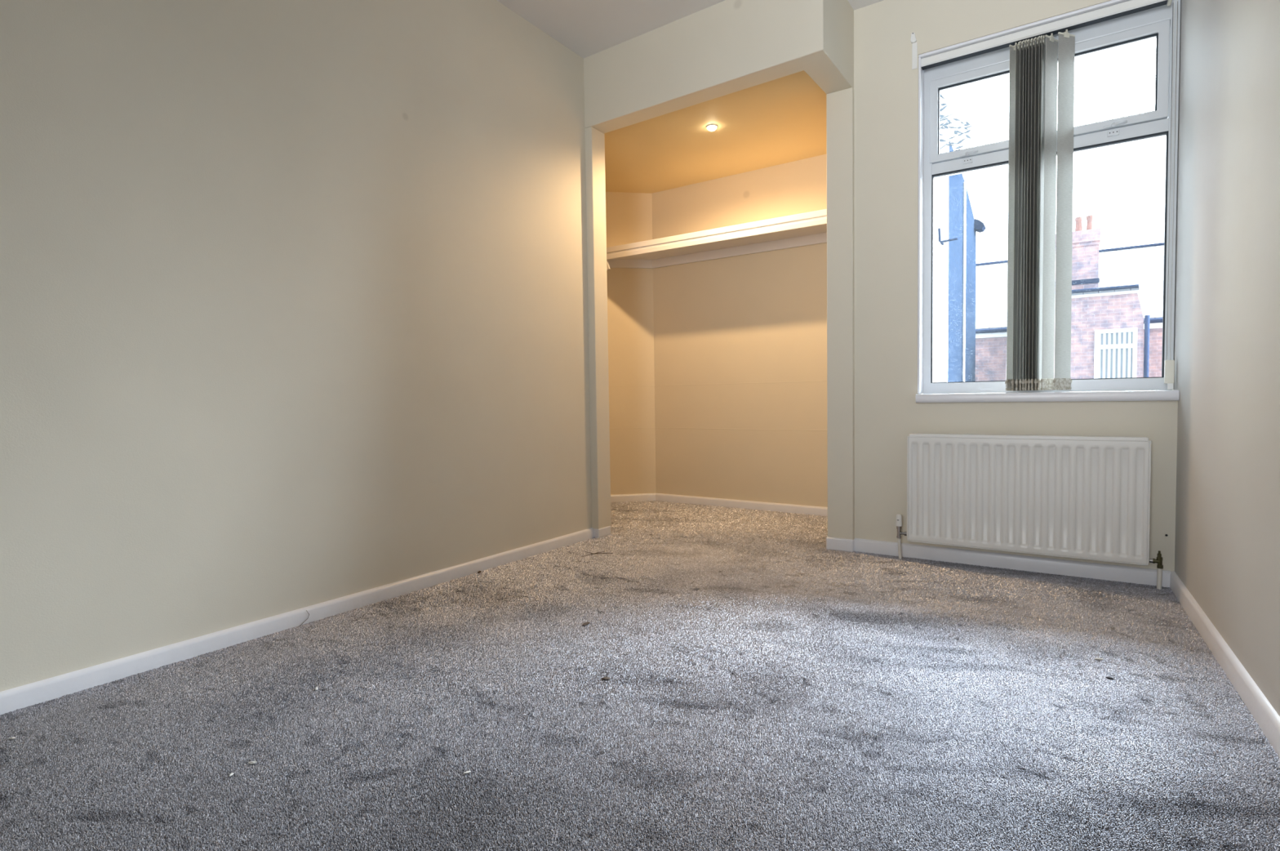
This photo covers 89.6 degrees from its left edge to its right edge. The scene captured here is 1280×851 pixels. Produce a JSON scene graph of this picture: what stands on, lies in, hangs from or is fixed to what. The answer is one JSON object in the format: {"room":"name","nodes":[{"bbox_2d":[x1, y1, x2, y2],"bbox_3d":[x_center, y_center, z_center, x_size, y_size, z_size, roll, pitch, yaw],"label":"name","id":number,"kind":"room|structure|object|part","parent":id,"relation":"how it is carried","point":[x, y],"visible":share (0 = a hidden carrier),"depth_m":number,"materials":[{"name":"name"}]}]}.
{"room":"empty bedroom","nodes":[
{"label":"empty bedroom","id":0,"kind":"room"},
{"bbox_2d":[0,0,591,691],"bbox_3d":[-1.601,-0.544,1.771,0.120,2.940,4.731,1,3,34],"label":"wall","id":1,"kind":"structure","parent":0,"point":[294,315],"depth_m":2.18,"materials":[{"name":"beige paint"}]},
{"bbox_2d":[0,525,610,715],"bbox_3d":[-1.486,0.699,1.817,0.049,0.060,4.624,1,3,34],"label":"baseboard","id":2,"kind":"structure","parent":1,"relation":"attached to","point":[51,688],"depth_m":2.12,"materials":[{"name":"white paint"}]},
{"bbox_2d":[584,126,611,534],"bbox_3d":[-0.234,-0.405,3.638,0.051,2.466,0.124,1,3,33],"label":"door frame","id":3,"kind":"structure","parent":1,"relation":"attached to","point":[594,138],"depth_m":3.60,"materials":[{"name":"beige paint"}]},
{"bbox_2d":[605,191,656,494],"bbox_3d":[-0.939,-0.539,4.769,2.100,2.661,0.100,-1,2,-9],"label":"wall","id":4,"kind":"structure","parent":0,"point":[628,215],"depth_m":4.86,"materials":[{"name":"beige paint"}]},
{"bbox_2d":[610,493,655,502],"bbox_3d":[-0.914,0.568,4.758,2.100,0.060,0.016,-1,2,-9],"label":"baseboard","id":5,"kind":"structure","parent":4,"relation":"attached to","point":[642,496],"depth_m":4.88,"materials":[{"name":"white paint"}]},
{"bbox_2d":[25,506,1249,850],"bbox_3d":[-0.726,0.804,2.090,4.950,0.193,6.100,1,3,33],"label":"floor","id":6,"kind":"structure","parent":0,"point":[694,506],"depth_m":1.29,"materials":[{"name":"grey carpet"}]},
{"bbox_2d":[0,500,1279,850],"bbox_3d":[0.011,0.670,2.609,3.629,0.008,3.992,1,3,33],"label":"carpet","id":7,"kind":"structure","parent":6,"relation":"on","point":[768,597],"depth_m":1.56,"materials":[{"name":"grey carpet"}]},
{"bbox_2d":[582,550,613,556],"bbox_3d":[-0.229,0.640,3.245,0.162,0.005,0.102,-2,3,-21],"label":"thread snippet","id":8,"kind":"object","parent":7,"relation":"on","point":[607,550],"visible":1,"depth_m":3.23,"materials":[{"name":"brown"}]},
{"bbox_2d":[600,676,609,679],"bbox_3d":[-0.095,0.701,1.788,0.024,0.007,0.012,-1,2,8],"label":"crumb","id":9,"kind":"object","parent":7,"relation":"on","point":[603,677],"visible":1,"depth_m":1.78,"materials":[{"name":"brown"}]},
{"bbox_2d":[497,0,883,57],"bbox_3d":[-0.321,-1.965,1.056,3.000,0.120,5.050,1,3,33],"label":"ceiling","id":10,"kind":"structure","parent":0,"point":[588,28],"depth_m":3.14,"materials":[{"name":"white paint"}]},
{"bbox_2d":[604,70,826,193],"bbox_3d":[-0.227,-1.774,4.353,3.318,0.120,1.446,1,3,33],"label":"ceiling","id":11,"kind":"structure","parent":0,"point":[782,120],"depth_m":3.83,"materials":[{"name":"beige paint"}]},
{"bbox_2d":[706,124,717,130],"bbox_3d":[0.408,-1.684,3.656,0.068,0.021,0.068,1,3,33],"label":"recessed light","id":12,"kind":"object","parent":11,"relation":"in","point":[710,126],"visible":1,"depth_m":3.64,"materials":[{"name":"white glass"}]},
{"bbox_2d":[583,0,853,133],"bbox_3d":[0.349,-1.872,3.318,1.358,0.474,0.448,1,3,33],"label":"wall header","id":13,"kind":"structure","parent":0,"point":[726,46],"depth_m":3.09,"materials":[{"name":"beige paint"}]},
{"bbox_2d":[652,154,827,506],"bbox_3d":[0.788,-0.554,4.512,1.748,2.661,0.150,1,3,34],"label":"wall","id":14,"kind":"structure","parent":0,"point":[740,341],"depth_m":4.47,"materials":[{"name":"beige paint"}]},
{"bbox_2d":[606,208,826,270],"bbox_3d":[0.453,-1.181,4.366,2.051,0.165,0.427,1,3,33],"label":"wall shelf","id":15,"kind":"object","parent":14,"relation":"attached to","point":[806,228],"visible":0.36,"depth_m":4.28,"materials":[{"name":"white paint"}]},
{"bbox_3d":[0.350,-1.186,4.204,2.047,0.030,0.027,1,3,34],"label":"rail","id":16,"kind":"part","parent":15,"relation":"part of","materials":[{"name":"white paint"}]},
{"bbox_2d":[655,493,827,515],"bbox_3d":[0.782,0.555,4.474,1.592,0.060,0.016,1,3,34],"label":"baseboard","id":17,"kind":"structure","parent":14,"relation":"attached to","point":[808,509],"depth_m":4.50,"materials":[{"name":"white paint"}]},
{"bbox_2d":[826,87,854,539],"bbox_3d":[1.081,-0.412,3.341,0.128,2.466,0.328,1,3,33],"label":"wall pillar","id":18,"kind":"structure","parent":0,"point":[840,104],"depth_m":3.19,"materials":[{"name":"beige paint"}]},
{"bbox_2d":[826,536,854,551],"bbox_3d":[1.009,0.599,3.253,0.138,0.067,0.032,1,3,33],"label":"baseboard","id":19,"kind":"structure","parent":18,"relation":"attached to","point":[832,543],"depth_m":3.24,"materials":[{"name":"white paint"}]},
{"bbox_2d":[853,0,1177,571],"bbox_3d":[1.669,-0.642,2.962,1.521,2.940,0.300,1,3,33],"label":"wall","id":20,"kind":"structure","parent":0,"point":[886,410],"depth_m":3.05,"materials":[{"name":"beige paint"}]},
{"bbox_2d":[910,31,917,69],"bbox_3d":[1.265,-1.732,2.981,0.028,0.164,0.016,1,3,33],"label":"curtain bracket","id":21,"kind":"object","parent":20,"relation":"attached to","point":[914,45],"visible":1,"depth_m":2.98,"materials":[{"name":"white plastic"}]},
{"bbox_2d":[853,537,1170,587],"bbox_3d":[1.587,0.605,2.891,1.230,0.069,0.015,1,3,33],"label":"baseboard","id":22,"kind":"structure","parent":20,"relation":"attached to","point":[1119,573],"depth_m":2.83,"materials":[{"name":"white paint"}]},
{"bbox_2d":[895,432,1163,589],"bbox_3d":[1.634,0.342,2.795,0.994,0.602,0.099,1,3,33],"label":"radiator","id":23,"kind":"object","parent":20,"relation":"attached to","point":[1082,497],"visible":1,"depth_m":2.72,"materials":[{"name":"white metal"}]},
{"bbox_2d":[915,0,1180,402],"bbox_3d":[1.731,-0.908,2.808,0.952,1.607,0.207,1,3,33],"label":"window","id":24,"kind":"structure","parent":20,"relation":"attached to","point":[1156,23],"depth_m":2.75,"materials":[{"name":"white plastic"}]},
{"bbox_3d":[1.558,-1.433,2.959,0.416,0.381,0.058,1,3,33],"label":"sash","id":25,"kind":"part","parent":24,"relation":"part of","materials":[{"name":"white plastic"}]},
{"bbox_3d":[1.516,-1.246,2.946,0.052,0.017,0.017,1,3,33],"label":"lever","id":26,"kind":"part","parent":24,"relation":"part of","materials":[{"name":"white plastic"}]},
{"bbox_3d":[1.726,-0.125,2.815,0.952,0.041,0.147,1,3,33],"label":"sill","id":27,"kind":"part","parent":24,"relation":"part of","materials":[{"name":"white paint"}]},
{"bbox_3d":[1.948,-1.428,2.705,0.418,0.381,0.058,1,3,33],"label":"sash","id":28,"kind":"part","parent":24,"relation":"part of","materials":[{"name":"white plastic"}]},
{"bbox_3d":[1.970,-1.241,2.651,0.052,0.017,0.017,1,3,33],"label":"lever","id":29,"kind":"part","parent":24,"relation":"part of","materials":[{"name":"white plastic"}]},
{"bbox_2d":[920,0,1177,391],"bbox_3d":[1.712,-0.924,2.782,0.940,1.555,0.097,1,3,33],"label":"vertical blind","id":30,"kind":"object","parent":20,"relation":"attached to","point":[1036,122],"visible":1,"depth_m":2.77,"materials":[{"name":"white fabric"}]},
{"bbox_3d":[1.685,-1.677,2.762,0.896,0.037,0.044,1,3,33],"label":"head rail","id":31,"kind":"part","parent":30,"relation":"part of","materials":[{"name":"white plastic"}]},
{"bbox_3d":[2.097,-0.956,2.542,0.016,1.390,0.003,1,3,33],"label":"control cord","id":32,"kind":"part","parent":30,"relation":"part of","materials":[{"name":"grey plastic"}]},
{"bbox_3d":[2.094,-0.957,2.537,0.012,1.395,0.003,1,3,33],"label":"control chain","id":33,"kind":"part","parent":30,"relation":"part of","materials":[{"name":"white plastic"}]},
{"bbox_2d":[1172,0,1279,715],"bbox_3d":[0.917,-0.527,0.470,0.255,2.940,5.300,1,3,33],"label":"wall","id":34,"kind":"structure","parent":0,"point":[1227,324],"depth_m":1.82,"materials":[{"name":"beige paint"}]},
{"bbox_2d":[1169,570,1279,758],"bbox_3d":[0.809,0.717,0.485,0.015,0.069,4.901,1,3,32],"label":"baseboard","id":35,"kind":"structure","parent":34,"relation":"attached to","point":[1265,715],"depth_m":1.70,"materials":[{"name":"white paint"}]},
{"label":"outside","id":36,"kind":"structure","parent":0,"visible":0},
{"bbox_3d":[18.654,2.291,27.944,60.000,0.100,59.600,1,3,33],"label":"ground","id":37,"kind":"structure","parent":36,"visible":0},
{"bbox_2d":[939,93,973,151],"bbox_3d":[4.444,-1.893,11.535,2.707,10.047,0.698,1,3,33],"label":"tree","id":38,"kind":"object","parent":37,"relation":"on","point":[948,122],"visible":0.13,"depth_m":10.96,"materials":[{"name":"grey plant"}]},
{"bbox_2d":[933,102,986,382],"bbox_3d":[6.145,-1.578,14.712,2.620,9.100,5.070,1,3,33],"label":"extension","id":39,"kind":"object","parent":37,"relation":"on","point":[956,228],"visible":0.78,"depth_m":12.84,"materials":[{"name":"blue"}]},
{"bbox_2d":[975,214,1164,381],"bbox_3d":[11.786,-1.030,17.349,18.600,7.620,7.744,1,3,33],"label":"house","id":40,"kind":"structure","parent":37,"relation":"on","point":[1117,292],"depth_m":14.42,"materials":[{"name":"red brick"}]},
{"bbox_2d":[1075,216,1082,231],"bbox_3d":[9.925,-4.511,14.586,0.150,0.380,0.150,1,3,33],"label":"chimney pot","id":41,"kind":"object","parent":40,"relation":"on","point":[1078,220],"depth_m":14.53,"materials":[{"name":"ceramic"}]},
{"bbox_2d":[1086,214,1093,229],"bbox_3d":[10.101,-4.509,14.471,0.150,0.380,0.150,1,3,33],"label":"chimney pot","id":42,"kind":"object","parent":40,"relation":"on","point":[1090,219],"depth_m":14.42,"materials":[{"name":"ceramic"}]},
{"bbox_3d":[10.226,-1.438,13.878,0.610,1.130,0.010,1,3,33],"label":"pane","id":43,"kind":"part","parent":40,"relation":"part of","materials":[{"name":"white"}]}
]}

